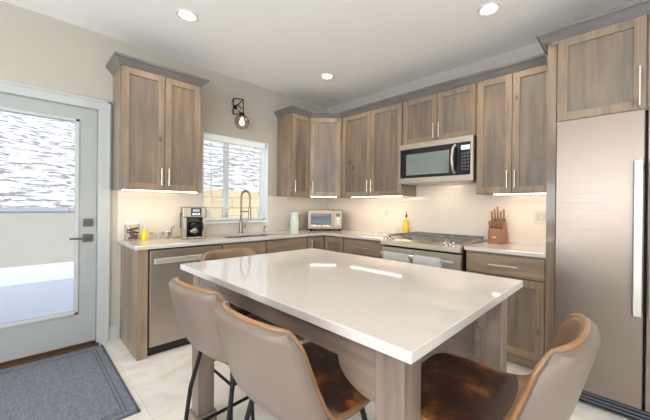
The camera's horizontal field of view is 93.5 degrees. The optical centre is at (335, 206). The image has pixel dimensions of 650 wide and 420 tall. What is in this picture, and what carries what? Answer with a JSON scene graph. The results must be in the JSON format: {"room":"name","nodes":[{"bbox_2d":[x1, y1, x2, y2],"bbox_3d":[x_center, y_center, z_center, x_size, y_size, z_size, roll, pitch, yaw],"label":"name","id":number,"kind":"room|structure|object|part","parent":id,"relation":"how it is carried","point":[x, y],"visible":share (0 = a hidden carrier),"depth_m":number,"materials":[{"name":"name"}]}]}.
{"room":"kitchen","nodes":[
{"label":"kitchen","id":0,"kind":"room"},
{"bbox_2d":[0,1,326,325],"bbox_3d":[-2.476,-0.167,2.463,0.160,2.762,6.820,1,0,44],"label":"wall","id":1,"kind":"structure","parent":0,"point":[39,50],"depth_m":2.78,"materials":[{"name":"paint"}]},
{"bbox_2d":[0,93,96,364],"bbox_3d":[-2.438,0.169,2.385,0.116,2.055,0.909,1,0,44],"label":"door","id":2,"kind":"structure","parent":1,"relation":"in","point":[24,339],"depth_m":2.61,"materials":[{"name":"paint"}]},
{"bbox_3d":[-2.179,0.268,2.617,0.066,0.068,0.160,1,0,44],"label":"lever handle","id":3,"kind":"part","parent":2,"relation":"part of","materials":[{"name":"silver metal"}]},
{"bbox_2d":[0,341,98,369],"bbox_3d":[-2.488,1.205,2.424,0.200,0.018,0.950,1,0,44],"label":"threshold","id":4,"kind":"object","parent":1,"relation":"attached to","point":[95,343],"depth_m":2.46,"materials":[{"name":"brown wood"}]},
{"bbox_2d":[0,80,110,343],"bbox_3d":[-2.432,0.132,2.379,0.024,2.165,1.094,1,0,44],"label":"trim","id":5,"kind":"structure","parent":1,"relation":"attached to","point":[104,107],"depth_m":2.72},
{"bbox_2d":[109,324,119,340],"bbox_3d":[-2.035,1.151,2.806,0.014,0.135,0.082,1,0,44],"label":"baseboard","id":6,"kind":"structure","parent":1,"relation":"attached to","point":[114,330],"depth_m":2.80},
{"bbox_2d":[112,65,200,192],"bbox_3d":[-1.676,-0.671,2.900,0.364,1.058,0.668,1,0,44],"label":"upper cabinet","id":7,"kind":"object","parent":1,"relation":"attached to","point":[156,118],"depth_m":2.76,"materials":[{"name":"brown wood"}]},
{"bbox_3d":[-1.692,-0.675,2.692,0.020,1.038,0.330,1,0,44],"label":"door","id":8,"kind":"part","parent":7,"relation":"part of","materials":[{"name":"brown wood"}]},
{"bbox_3d":[-1.696,-0.675,2.695,0.008,0.934,0.226,1,0,44],"label":"panel","id":9,"kind":"part","parent":7,"relation":"part of","materials":[{"name":"brown wood"}]},
{"bbox_3d":[-1.607,-0.145,2.832,0.024,0.008,0.620,1,0,44],"label":"light strip","id":10,"kind":"part","parent":7,"relation":"part of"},
{"bbox_3d":[-1.580,-0.274,2.770,0.039,0.155,0.012,1,0,44],"label":"handle","id":11,"kind":"part","parent":7,"relation":"part of","materials":[{"name":"silver metal"}]},
{"bbox_3d":[-1.463,-0.673,2.927,0.020,1.038,0.318,1,0,44],"label":"door","id":12,"kind":"part","parent":7,"relation":"part of","materials":[{"name":"brown wood"}]},
{"bbox_3d":[-1.467,-0.673,2.930,0.008,0.934,0.214,1,0,44],"label":"panel","id":13,"kind":"part","parent":7,"relation":"part of","materials":[{"name":"brown wood"}]},
{"bbox_2d":[105,51,209,87],"bbox_3d":[-1.664,-1.230,2.893,0.382,0.070,0.780,1,0,44],"label":"crown molding","id":14,"kind":"structure","parent":1,"relation":"attached to","point":[117,58],"depth_m":2.71,"materials":[{"name":"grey wood"}]},
{"bbox_2d":[117,190,325,239],"bbox_3d":[-1.087,0.083,3.771,0.009,0.458,2.660,1,0,44],"label":"tile backsplash","id":15,"kind":"structure","parent":1,"relation":"attached to","point":[160,211],"depth_m":3.17,"materials":[{"name":"tile"}]},
{"bbox_2d":[203,143,263,221],"bbox_3d":[-1.252,-0.318,3.748,0.070,1.015,0.841,1,0,44],"label":"window","id":16,"kind":"structure","parent":1,"relation":"in","point":[225,213],"depth_m":3.66,"materials":[{"name":"white plastic"}]},
{"bbox_2d":[203,133,264,219],"bbox_3d":[-1.210,-0.332,3.681,0.077,0.965,0.779,1,0,44],"label":"window blind","id":17,"kind":"object","parent":16,"relation":"attached to","point":[208,137],"visible":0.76,"depth_m":3.64,"materials":[{"name":"white plastic"}]},
{"bbox_3d":[-1.211,-0.302,3.689,0.054,0.885,0.583,1,0,44],"label":"ladder cord","id":18,"kind":"part","parent":17,"relation":"part of","materials":[{"name":"white fabric"}]},
{"bbox_3d":[-1.209,-0.783,3.684,0.066,0.063,0.779,1,0,44],"label":"head rail","id":19,"kind":"part","parent":17,"relation":"part of","materials":[{"name":"white plastic"}]},
{"bbox_3d":[-1.220,0.139,3.686,0.050,0.022,0.775,1,0,44],"label":"rail","id":20,"kind":"part","parent":17,"relation":"part of","materials":[{"name":"white plastic"}]},
{"bbox_2d":[202,132,267,219],"bbox_3d":[-1.206,-0.328,3.704,0.074,0.993,0.841,1,0,44],"label":"trim","id":21,"kind":"structure","parent":1,"relation":"attached to","point":[266,145],"depth_m":3.98,"materials":[{"name":"white plastic"}]},
{"bbox_2d":[206,220,267,223],"bbox_3d":[-1.204,0.179,3.697,0.096,0.022,0.841,1,0,44],"label":"trim","id":22,"kind":"structure","parent":1,"relation":"attached to","point":[248,221],"depth_m":3.62,"materials":[{"name":"white plastic"}]},
{"bbox_2d":[231,98,244,125],"bbox_3d":[-1.120,-1.102,3.609,0.176,0.366,0.204,1,0,44],"label":"wall sconce","id":23,"kind":"object","parent":1,"relation":"attached to","point":[242,114],"visible":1,"depth_m":3.60,"materials":[{"name":"black metal"}]},
{"bbox_3d":[-1.167,-1.177,3.609,0.082,0.217,0.137,1,0,44],"label":"wire frame","id":24,"kind":"part","parent":23,"relation":"part of","materials":[{"name":"black metal"}]},
{"bbox_3d":[-1.111,-1.011,3.619,0.060,0.106,0.060,1,0,44],"label":"bulb","id":25,"kind":"part","parent":23,"relation":"part of","materials":[{"name":"white"}]},
{"bbox_2d":[277,113,309,196],"bbox_3d":[-0.551,-0.666,4.056,0.364,1.050,0.297,1,0,44],"label":"upper cabinet","id":26,"kind":"object","parent":1,"relation":"attached to","point":[293,130],"visible":1,"depth_m":3.96,"materials":[{"name":"brown wood"}]},
{"bbox_3d":[-0.456,-0.665,3.963,0.020,1.038,0.285,1,0,44],"label":"door","id":27,"kind":"part","parent":26,"relation":"part of","materials":[{"name":"brown wood"}]},
{"bbox_3d":[-0.459,-0.665,3.966,0.008,0.934,0.181,1,0,44],"label":"panel","id":28,"kind":"part","parent":26,"relation":"part of","materials":[{"name":"brown wood"}]},
{"bbox_2d":[274,53,546,117],"bbox_3d":[0.557,-1.208,3.443,2.970,0.070,0.576,1,0,31],"label":"crown molding","id":29,"kind":"structure","parent":26,"relation":"attached to","point":[541,59],"depth_m":3.14,"materials":[{"name":"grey wood"}]},
{"bbox_2d":[309,118,353,197],"bbox_3d":[-0.142,-0.662,4.292,0.622,1.050,0.626,1,0,44],"label":"upper cabinet","id":30,"kind":"object","parent":1,"relation":"attached to","point":[325,164],"visible":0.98,"depth_m":4.06,"materials":[{"name":"brown wood"}]},
{"bbox_3d":[-0.138,-0.661,4.060,0.393,1.038,0.020,1,0,-1],"label":"door","id":31,"kind":"part","parent":30,"relation":"part of","materials":[{"name":"brown wood"}]},
{"bbox_3d":[-0.138,-0.661,4.065,0.289,0.934,0.008,1,0,-1],"label":"panel","id":32,"kind":"part","parent":30,"relation":"part of","materials":[{"name":"brown wood"}]},
{"bbox_2d":[2,338,633,419],"bbox_3d":[0.075,1.304,-0.031,7.320,0.120,6.820,1,0,44],"label":"floor","id":33,"kind":"structure","parent":0,"point":[158,384],"depth_m":2.09,"materials":[{"name":"tile"}]},
{"bbox_2d":[0,344,139,419],"bbox_3d":[-2.130,1.213,1.724,1.230,0.010,1.490,1,0,44],"label":"door mat","id":34,"kind":"object","parent":33,"relation":"on","point":[85,384],"visible":1,"depth_m":2.02,"materials":[{"name":"fabric"}]},
{"bbox_2d":[120,245,147,360],"bbox_3d":[-1.762,0.779,2.656,0.602,0.882,0.073,1,0,44],"label":"cabinet end panel","id":35,"kind":"object","parent":33,"relation":"on","point":[134,264],"visible":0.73,"depth_m":2.48,"materials":[{"name":"brown wood"}]},
{"bbox_2d":[147,244,221,355],"bbox_3d":[-1.494,0.782,2.877,0.666,0.880,0.601,1,0,44],"label":"dishwasher","id":36,"kind":"object","parent":33,"relation":"on","point":[165,332],"visible":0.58,"depth_m":2.55,"materials":[{"name":"metal"}]},
{"bbox_3d":[-1.273,0.441,2.663,0.056,0.046,0.565,1,0,44],"label":"handle","id":37,"kind":"part","parent":36,"relation":"part of","materials":[{"name":"metal"}]},
{"bbox_2d":[200,248,256,419],"bbox_3d":[-0.576,0.760,1.919,0.518,0.947,0.437,1,0,44],"label":"bar stool","id":38,"kind":"object","parent":33,"relation":"on","point":[233,252],"visible":0.21,"depth_m":2.00,"materials":[{"name":"beige leather"}]},
{"bbox_2d":[169,277,304,419],"bbox_3d":[-0.423,0.763,1.336,0.437,0.947,0.519,1,0,41],"label":"bar stool","id":39,"kind":"object","parent":33,"relation":"on","point":[194,306],"visible":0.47,"depth_m":1.13,"materials":[{"name":"beige leather"}]},
{"bbox_3d":[-0.639,0.915,1.333,0.123,0.638,0.024,1,0,-13],"label":"leg","id":40,"kind":"part","parent":39,"relation":"part of","materials":[{"name":"black metal"}]},
{"bbox_3d":[-0.400,0.918,1.124,0.024,0.638,0.123,1,0,6],"label":"leg","id":41,"kind":"part","parent":39,"relation":"part of","materials":[{"name":"black metal"}]},
{"bbox_3d":[-0.435,0.917,1.566,0.024,0.638,0.123,1,0,6],"label":"leg","id":42,"kind":"part","parent":39,"relation":"part of","materials":[{"name":"black metal"}]},
{"bbox_2d":[220,236,306,254],"bbox_3d":[-0.933,0.786,3.508,0.602,0.882,1.070,1,0,44],"label":"base cabinet","id":43,"kind":"object","parent":33,"relation":"on","point":[296,243],"visible":0.08,"depth_m":3.32,"materials":[{"name":"brown wood"}]},
{"bbox_3d":[-0.921,0.444,3.099,0.020,0.156,0.480,1,0,44],"label":"drawer","id":44,"kind":"part","parent":43,"relation":"part of","materials":[{"name":"brown wood"}]},
{"bbox_3d":[-0.551,0.447,3.479,0.020,0.156,0.562,1,0,44],"label":"drawer","id":45,"kind":"part","parent":43,"relation":"part of","materials":[{"name":"brown wood"}]},
{"bbox_2d":[214,301,370,419],"bbox_3d":[-0.108,0.767,1.007,0.437,0.947,0.518,1,0,44],"label":"bar stool","id":46,"kind":"object","parent":33,"relation":"on","point":[287,378],"visible":0.75,"depth_m":0.79,"materials":[{"name":"beige leather"}]},
{"bbox_3d":[-0.324,0.919,1.016,0.123,0.638,0.024,1,0,-10],"label":"leg","id":47,"kind":"part","parent":46,"relation":"part of","materials":[{"name":"black metal"}]},
{"bbox_3d":[0.120,0.923,1.015,0.123,0.638,0.024,1,0,-10],"label":"leg","id":48,"kind":"part","parent":46,"relation":"part of","materials":[{"name":"black metal"}]},
{"bbox_2d":[307,235,344,252],"bbox_3d":[-0.135,0.794,4.092,0.931,0.882,0.881,1,0,44],"label":"base cabinet","id":49,"kind":"object","parent":33,"relation":"on","point":[323,242],"visible":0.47,"depth_m":3.78,"materials":[{"name":"brown wood"}]},
{"bbox_2d":[117,229,395,250],"bbox_3d":[-0.536,0.334,3.241,1.539,0.030,2.670,1,0,44],"label":"countertop","id":50,"kind":"structure","parent":49,"relation":"on","point":[150,243],"depth_m":3.23,"materials":[{"name":"stone"}]},
{"bbox_2d":[124,221,139,238],"bbox_3d":[-1.855,0.215,2.783,0.124,0.181,0.124,1,0,44],"label":"cookie jar","id":51,"kind":"object","parent":50,"relation":"on","point":[129,230],"visible":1,"depth_m":2.76,"materials":[{"name":"clear glass"}]},
{"bbox_3d":[-1.854,0.140,2.783,0.122,0.031,0.122,1,0,44],"label":"lid","id":52,"kind":"part","parent":51,"relation":"part of","materials":[{"name":"white plastic"}]},
{"bbox_2d":[140,222,146,239],"bbox_3d":[-1.785,0.224,2.841,0.054,0.165,0.054,1,0,44],"label":"squeeze bottle","id":53,"kind":"object","parent":50,"relation":"on","point":[143,236],"visible":0.97,"depth_m":2.83,"materials":[{"name":"yellow plastic"}]},
{"bbox_2d":[162,231,169,238],"bbox_3d":[-1.660,0.275,2.991,0.068,0.066,0.068,1,0,44],"label":"glass cup","id":54,"kind":"object","parent":50,"relation":"on","point":[165,236],"visible":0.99,"depth_m":2.98,"materials":[{"name":"clear glass"}]},
{"bbox_2d":[180,207,206,238],"bbox_3d":[-1.437,0.154,3.065,0.227,0.312,0.229,1,0,-32],"label":"coffee maker","id":55,"kind":"object","parent":50,"relation":"on","point":[192,219],"visible":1,"depth_m":3.00,"materials":[{"name":"silver metal"}]},
{"bbox_3d":[-1.469,0.192,3.132,0.144,0.195,0.078,1,0,-32],"label":"panel","id":56,"kind":"part","parent":55,"relation":"part of","materials":[{"name":"plastic"}]},
{"bbox_3d":[-1.363,0.048,2.982,0.095,0.075,0.005,1,0,-32],"label":"control panel","id":57,"kind":"part","parent":55,"relation":"part of","materials":[{"name":"plastic"}]},
{"bbox_2d":[239,190,251,233],"bbox_3d":[-1.070,0.053,3.622,0.158,0.519,0.075,1,0,6],"label":"kitchen faucet","id":58,"kind":"object","parent":50,"relation":"on","point":[241,226],"visible":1,"depth_m":3.60,"materials":[{"name":"silver metal"}]},
{"bbox_2d":[225,235,266,237],"bbox_3d":[-0.975,0.436,3.446,0.370,0.184,0.670,1,0,44],"label":"sink","id":59,"kind":"object","parent":50,"relation":"in","point":[253,235],"visible":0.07,"depth_m":3.61,"materials":[{"name":"silver metal"}]},
{"bbox_2d":[290,209,301,230],"bbox_3d":[-0.541,0.170,4.081,0.150,0.294,0.124,1,0,18],"label":"pitcher","id":60,"kind":"object","parent":50,"relation":"on","point":[294,218],"visible":1,"depth_m":4.04,"materials":[{"name":"ceramic"}]},
{"bbox_2d":[307,209,342,230],"bbox_3d":[-0.148,0.178,4.224,0.470,0.284,0.352,1,0,-1],"label":"toaster oven","id":61,"kind":"object","parent":50,"relation":"on","point":[316,218],"visible":0.99,"depth_m":4.08,"materials":[{"name":"silver metal"}]},
{"bbox_3d":[-0.199,0.161,4.078,0.275,0.150,0.004,1,0,-1],"label":"glass door","id":62,"kind":"part","parent":61,"relation":"part of","materials":[{"name":"glass"}]},
{"bbox_3d":[-0.201,0.163,4.085,0.320,0.215,0.012,1,0,-1],"label":"door frame","id":63,"kind":"part","parent":61,"relation":"part of","materials":[{"name":"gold metal"}]},
{"bbox_3d":[0.029,0.166,4.091,0.080,0.195,0.005,1,0,-1],"label":"control panel","id":64,"kind":"part","parent":61,"relation":"part of","materials":[{"name":"metal"}]},
{"bbox_2d":[403,212,408,232],"bbox_3d":[0.836,0.195,3.627,0.056,0.275,0.056,1,0,44],"label":"oil bottle","id":65,"kind":"object","parent":50,"relation":"on","point":[405,222],"visible":0.9,"depth_m":3.61,"materials":[{"name":"glass"}]},
{"bbox_3d":[-0.254,0.750,3.788,0.020,0.756,0.264,1,0,44],"label":"door","id":66,"kind":"part","parent":49,"relation":"part of","materials":[{"name":"brown wood"}]},
{"bbox_3d":[-0.258,0.750,3.791,0.008,0.652,0.160,1,0,44],"label":"panel","id":67,"kind":"part","parent":49,"relation":"part of","materials":[{"name":"brown wood"}]},
{"bbox_3d":[-0.021,0.752,3.777,0.210,0.652,0.008,1,0,44],"label":"panel","id":68,"kind":"part","parent":49,"relation":"part of","materials":[{"name":"brown wood"}]},
{"bbox_3d":[-0.024,0.752,3.773,0.314,0.756,0.020,1,0,44],"label":"door","id":69,"kind":"part","parent":49,"relation":"part of","materials":[{"name":"brown wood"}]},
{"bbox_2d":[180,248,522,419],"bbox_3d":[-0.012,0.783,1.553,1.453,0.914,0.981,1,0,44],"label":"island table","id":70,"kind":"object","parent":33,"relation":"on","point":[382,319],"visible":0.7,"depth_m":1.17,"materials":[{"name":"stone"}]},
{"bbox_3d":[-0.742,0.791,1.710,0.114,0.883,0.114,1,0,44],"label":"leg","id":71,"kind":"part","parent":70,"relation":"part of","materials":[{"name":"brown wood"}]},
{"bbox_3d":[0.165,0.802,0.828,0.114,0.883,0.114,1,0,44],"label":"leg","id":72,"kind":"part","parent":70,"relation":"part of","materials":[{"name":"brown wood"}]},
{"bbox_3d":[0.391,0.773,1.694,0.797,0.823,0.060,1,0,44],"label":"panel","id":73,"kind":"part","parent":70,"relation":"part of","materials":[{"name":"brown wood"}]},
{"bbox_3d":[0.718,0.806,1.396,0.114,0.883,0.114,1,0,44],"label":"leg","id":74,"kind":"part","parent":70,"relation":"part of","materials":[{"name":"brown wood"}]},
{"bbox_2d":[344,237,384,258],"bbox_3d":[0.500,0.801,3.642,0.598,0.882,0.640,1,0,44],"label":"base cabinet","id":75,"kind":"object","parent":33,"relation":"on","point":[362,247],"visible":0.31,"depth_m":3.44,"materials":[{"name":"brown wood"}]},
{"bbox_2d":[381,232,486,271],"bbox_3d":[0.974,0.769,3.097,0.818,0.958,0.729,1,0,44],"label":"range","id":76,"kind":"object","parent":33,"relation":"on","point":[447,247],"visible":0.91,"depth_m":2.87,"materials":[{"name":"metal"}]},
{"bbox_2d":[383,251,409,262],"bbox_3d":[0.588,0.605,2.982,0.285,0.324,0.050,1,0,44],"label":"dish towel","id":77,"kind":"object","parent":76,"relation":"hanging from","point":[394,256],"visible":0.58,"depth_m":2.96,"materials":[{"name":"fabric"}]},
{"bbox_2d":[381,246,461,270],"bbox_3d":[0.758,0.713,2.875,0.812,0.608,0.109,1,0,44],"label":"oven","id":78,"kind":"object","parent":76,"relation":"in","point":[449,260],"depth_m":2.76,"materials":[{"name":"silver metal"}]},
{"bbox_3d":[0.772,0.359,2.885,0.818,0.075,0.050,1,0,44],"label":"control panel","id":79,"kind":"part","parent":76,"relation":"part of","materials":[{"name":"silver metal"}]},
{"bbox_2d":[413,255,441,267],"bbox_3d":[0.819,0.618,2.757,0.260,0.344,0.050,1,0,44],"label":"dish towel","id":80,"kind":"object","parent":76,"relation":"hanging from","point":[417,259],"visible":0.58,"depth_m":2.74,"materials":[{"name":"fabric"}]},
{"bbox_2d":[388,236,486,247],"bbox_3d":[1.011,0.339,3.130,0.816,0.030,0.635,1,0,44],"label":"cooktop","id":81,"kind":"object","parent":76,"relation":"in","point":[401,238],"depth_m":2.93,"materials":[{"name":"silver metal"}]},
{"bbox_2d":[466,250,545,369],"bbox_3d":[1.524,0.813,2.646,0.588,0.882,0.640,1,0,44],"label":"base cabinet","id":82,"kind":"object","parent":33,"relation":"on","point":[526,306],"visible":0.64,"depth_m":2.35,"materials":[{"name":"brown wood"}]},
{"bbox_3d":[1.323,0.468,2.425,0.210,0.012,0.039,1,0,44],"label":"handle","id":83,"kind":"part","parent":82,"relation":"part of","materials":[{"name":"silver metal"}]},
{"bbox_2d":[464,241,545,257],"bbox_3d":[1.532,0.356,2.649,0.590,0.030,0.634,1,0,44],"label":"countertop","id":84,"kind":"structure","parent":82,"relation":"on","point":[531,250],"depth_m":2.52,"materials":[{"name":"stone"}]},
{"bbox_2d":[488,218,508,243],"bbox_3d":[1.533,0.224,2.871,0.174,0.233,0.124,1,0,-34],"label":"knife block","id":85,"kind":"object","parent":84,"relation":"on","point":[495,236],"visible":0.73,"depth_m":2.82,"materials":[{"name":"brown wood"}]},
{"bbox_2d":[496,207,498,221],"bbox_3d":[1.513,0.080,2.856,0.033,0.163,0.018,1,0,-34],"label":"knife","id":86,"kind":"object","parent":85,"relation":"on","point":[497,208],"visible":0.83,"depth_m":2.85,"materials":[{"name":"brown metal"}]},
{"bbox_3d":[1.338,0.468,2.450,0.568,0.156,0.020,1,0,44],"label":"drawer","id":87,"kind":"part","parent":82,"relation":"part of","materials":[{"name":"brown wood"}]},
{"bbox_3d":[1.338,0.852,2.454,0.464,0.485,0.008,1,0,44],"label":"panel","id":88,"kind":"part","parent":82,"relation":"part of","materials":[{"name":"brown wood"}]},
{"bbox_2d":[421,313,600,419],"bbox_3d":[0.446,0.772,0.918,0.518,0.947,0.437,1,0,44],"label":"bar stool","id":89,"kind":"object","parent":33,"relation":"on","point":[453,387],"visible":0.81,"depth_m":0.85,"materials":[{"name":"beige leather"}]},
{"bbox_2d":[545,43,557,352],"bbox_3d":[1.760,0.050,2.416,0.054,2.414,0.652,1,0,44],"label":"panel","id":90,"kind":"object","parent":33,"relation":"on","point":[552,49],"visible":0.26,"depth_m":2.18,"materials":[{"name":"brown wood"}]},
{"bbox_2d":[554,108,649,419],"bbox_3d":[2.021,0.352,1.967,0.906,1.817,0.875,1,0,44],"label":"refrigerator","id":91,"kind":"object","parent":33,"relation":"on","point":[602,193],"visible":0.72,"depth_m":1.83,"materials":[{"name":"silver metal"}]},
{"bbox_3d":[1.698,0.173,1.721,0.040,0.880,0.071,1,0,44],"label":"handle","id":92,"kind":"part","parent":91,"relation":"part of","materials":[{"name":"silver metal"}]},
{"bbox_3d":[1.949,0.298,1.585,0.478,1.709,0.087,1,0,44],"label":"door","id":93,"kind":"part","parent":91,"relation":"part of","materials":[{"name":"silver metal"}]},
{"bbox_3d":[1.744,0.174,1.676,0.040,0.880,0.071,1,0,44],"label":"handle","id":94,"kind":"part","parent":91,"relation":"part of","materials":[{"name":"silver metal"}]},
{"bbox_2d":[0,0,637,107],"bbox_3d":[0.105,-1.578,-0.035,7.320,0.120,6.820,1,0,44],"label":"ceiling","id":95,"kind":"structure","parent":0,"point":[369,47],"depth_m":2.67,"materials":[{"name":"paint"}]},
{"bbox_2d":[175,9,197,21],"bbox_3d":[-1.192,-1.530,2.447,0.168,0.008,0.168,1,0,44],"label":"recessed light","id":96,"kind":"object","parent":95,"relation":"in","point":[186,15],"visible":1,"depth_m":2.44,"materials":[{"name":"white plastic"}]},
{"bbox_2d":[320,73,333,79],"bbox_3d":[-0.104,-1.520,3.568,0.168,0.008,0.168,1,0,44],"label":"recessed light","id":97,"kind":"object","parent":95,"relation":"in","point":[326,76],"visible":1,"depth_m":3.56,"materials":[{"name":"white plastic"}]},
{"bbox_2d":[477,2,500,15],"bbox_3d":[1.167,-1.506,2.329,0.168,0.008,0.168,1,0,44],"label":"recessed light","id":98,"kind":"object","parent":95,"relation":"in","point":[490,8],"visible":1,"depth_m":2.33,"materials":[{"name":"white plastic"}]},
{"bbox_2d":[327,13,648,114],"bbox_3d":[2.470,-0.116,2.298,7.160,2.762,0.160,1,0,44],"label":"wall","id":99,"kind":"structure","parent":0,"point":[535,49],"depth_m":3.36,"materials":[{"name":"paint"}]},
{"bbox_2d":[342,103,415,197],"bbox_3d":[0.504,-0.650,3.846,0.930,1.058,0.364,1,0,44],"label":"upper cabinet","id":100,"kind":"object","parent":99,"relation":"attached to","point":[371,140],"depth_m":3.69,"materials":[{"name":"brown wood"}]},
{"bbox_3d":[0.260,-0.657,3.897,0.466,1.038,0.020,1,0,44],"label":"door","id":101,"kind":"part","parent":100,"relation":"part of","materials":[{"name":"brown wood"}]},
{"bbox_3d":[0.264,-0.657,3.900,0.362,0.934,0.008,1,0,44],"label":"panel","id":102,"kind":"part","parent":100,"relation":"part of","materials":[{"name":"brown wood"}]},
{"bbox_3d":[0.480,-0.125,3.724,0.740,0.008,0.024,1,0,44],"label":"light strip","id":103,"kind":"part","parent":100,"relation":"part of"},
{"bbox_3d":[0.588,-0.653,3.584,0.328,0.934,0.008,1,0,44],"label":"panel","id":104,"kind":"part","parent":100,"relation":"part of","materials":[{"name":"brown wood"}]},
{"bbox_3d":[0.585,-0.653,3.581,0.432,1.038,0.020,1,0,44],"label":"door","id":105,"kind":"part","parent":100,"relation":"part of","materials":[{"name":"brown wood"}]},
{"bbox_2d":[326,184,545,244],"bbox_3d":[0.908,0.040,3.696,2.950,0.586,0.009,1,0,44],"label":"tile backsplash","id":106,"kind":"structure","parent":99,"relation":"attached to","point":[445,209],"depth_m":3.38,"materials":[{"name":"tile"}]},
{"bbox_2d":[384,209,388,217],"bbox_3d":[0.649,0.084,3.935,0.072,0.116,0.008,1,0,44],"label":"wall outlet","id":107,"kind":"object","parent":106,"relation":"attached to","point":[386,211],"visible":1,"depth_m":3.93,"materials":[{"name":"plastic"}]},
{"bbox_2d":[533,211,545,223],"bbox_3d":[1.853,0.093,2.764,0.115,0.116,0.008,1,0,44],"label":"wall outlet","id":108,"kind":"object","parent":106,"relation":"attached to","point":[539,217],"visible":0.85,"depth_m":2.77,"materials":[{"name":"plastic"}]},
{"bbox_2d":[535,213,545,220],"bbox_3d":[1.851,0.093,2.762,0.080,0.068,0.003,1,0,44],"label":"receptacle","id":109,"kind":"object","parent":108,"relation":"attached to","point":[538,216],"depth_m":2.76,"materials":[{"name":"plastic"}]},
{"bbox_2d":[403,83,476,144],"bbox_3d":[1.128,-0.924,3.241,0.796,0.497,0.364,1,0,44],"label":"upper cabinet","id":110,"kind":"object","parent":99,"relation":"attached to","point":[452,113],"visible":0.74,"depth_m":3.10,"materials":[{"name":"brown wood"}]},
{"bbox_3d":[0.903,-0.926,3.280,0.294,0.381,0.008,1,0,44],"label":"panel","id":111,"kind":"part","parent":110,"relation":"part of","materials":[{"name":"brown wood"}]},
{"bbox_3d":[0.899,-0.926,3.277,0.398,0.485,0.020,1,0,44],"label":"door","id":112,"kind":"part","parent":110,"relation":"part of","materials":[{"name":"brown wood"}]},
{"bbox_2d":[399,135,476,185],"bbox_3d":[1.094,-0.456,3.201,0.786,0.424,0.460,1,0,44],"label":"microwave","id":113,"kind":"object","parent":110,"relation":"attached to","point":[450,161],"visible":1,"depth_m":3.04,"materials":[{"name":"metal"}]},
{"bbox_3d":[0.984,-0.460,3.096,0.752,0.307,0.021,1,0,44],"label":"door glass","id":114,"kind":"part","parent":113,"relation":"part of","materials":[{"name":"glass"}]},
{"bbox_3d":[1.117,-0.458,2.909,0.073,0.287,0.029,1,0,-34],"label":"handle","id":115,"kind":"part","parent":113,"relation":"part of","materials":[{"name":"metal"}]},
{"bbox_3d":[1.183,-0.923,3.008,0.272,0.381,0.008,1,0,44],"label":"panel","id":116,"kind":"part","parent":110,"relation":"part of","materials":[{"name":"brown wood"}]},
{"bbox_3d":[1.179,-0.923,3.004,0.376,0.485,0.020,1,0,44],"label":"door","id":117,"kind":"part","parent":110,"relation":"part of","materials":[{"name":"brown wood"}]},
{"bbox_2d":[476,64,547,194],"bbox_3d":[1.628,-0.637,2.752,0.604,1.058,0.364,1,0,44],"label":"upper cabinet","id":118,"kind":"object","parent":99,"relation":"attached to","point":[511,108],"depth_m":2.64,"materials":[{"name":"brown wood"}]},
{"bbox_3d":[1.431,-0.643,2.764,0.188,0.934,0.008,1,0,44],"label":"panel","id":119,"kind":"part","parent":118,"relation":"part of","materials":[{"name":"brown wood"}]},
{"bbox_3d":[1.428,-0.643,2.761,0.292,1.038,0.020,1,0,44],"label":"door","id":120,"kind":"part","parent":118,"relation":"part of","materials":[{"name":"brown wood"}]},
{"bbox_3d":[1.531,-0.242,2.617,0.012,0.155,0.039,1,0,44],"label":"handle","id":121,"kind":"part","parent":118,"relation":"part of","materials":[{"name":"silver metal"}]},
{"bbox_3d":[1.599,-0.112,2.636,0.440,0.008,0.024,1,0,44],"label":"light strip","id":122,"kind":"part","parent":118,"relation":"part of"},
{"bbox_3d":[1.641,-0.641,2.553,0.296,1.038,0.020,1,0,44],"label":"door","id":123,"kind":"part","parent":118,"relation":"part of","materials":[{"name":"brown wood"}]},
{"bbox_3d":[1.645,-0.641,2.557,0.192,0.934,0.008,1,0,44],"label":"panel","id":124,"kind":"part","parent":118,"relation":"part of","materials":[{"name":"brown wood"}]},
{"bbox_2d":[557,13,649,121],"bbox_3d":[2.107,-0.872,2.039,0.945,0.577,0.721,1,0,44],"label":"upper cabinet","id":125,"kind":"object","parent":99,"relation":"attached to","point":[604,70],"visible":0.84,"depth_m":1.97,"materials":[{"name":"brown wood"}]},
{"bbox_2d":[535,0,649,54],"bbox_3d":[1.924,-1.192,1.930,1.068,0.070,0.341,1,0,44],"label":"crown molding","id":126,"kind":"structure","parent":125,"relation":"attached to","point":[640,7],"depth_m":1.98,"materials":[{"name":"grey wood"}]},
{"bbox_3d":[1.715,-0.876,1.992,0.331,0.461,0.008,1,0,44],"label":"panel","id":127,"kind":"part","parent":125,"relation":"part of","materials":[{"name":"brown wood"}]},
{"bbox_3d":[1.825,-0.726,1.836,0.012,0.240,0.039,1,0,44],"label":"handle","id":128,"kind":"part","parent":125,"relation":"part of","materials":[{"name":"silver metal"}]},
{"bbox_3d":[2.048,-0.872,1.661,0.490,0.565,0.020,1,0,44],"label":"door","id":129,"kind":"part","parent":125,"relation":"part of","materials":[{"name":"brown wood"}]},
{"label":"outside","id":130,"kind":"structure","parent":0,"visible":0},
{"bbox_2d":[0,111,259,210],"bbox_3d":[-11.051,-8.025,22.381,40.039,18.441,70.000,1,0,44],"label":"stone wall","id":131,"kind":"structure","parent":130,"point":[37,154],"depth_m":10.70,"materials":[{"name":"stone"}]},
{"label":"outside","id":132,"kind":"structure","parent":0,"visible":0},
{"bbox_2d":[0,262,73,323],"bbox_3d":[-2.688,1.293,6.494,5.738,0.024,17.000,1,0,44],"label":"covered patio","id":133,"kind":"structure","parent":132,"point":[26,292],"depth_m":4.61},
{"bbox_2d":[0,207,73,267],"bbox_3d":[-4.153,0.647,9.024,0.280,1.240,18.576,1,0,44],"label":"wall","id":134,"kind":"structure","parent":133,"relation":"on","point":[29,236],"depth_m":6.53,"materials":[{"name":"paint"}]},
{"bbox_2d":[203,189,258,217],"bbox_3d":[-0.211,0.499,8.033,0.170,1.620,7.350,1,0,44],"label":"wall","id":135,"kind":"structure","parent":133,"relation":"on","point":[218,194],"depth_m":6.01,"materials":[{"name":"concrete block"}]}
]}

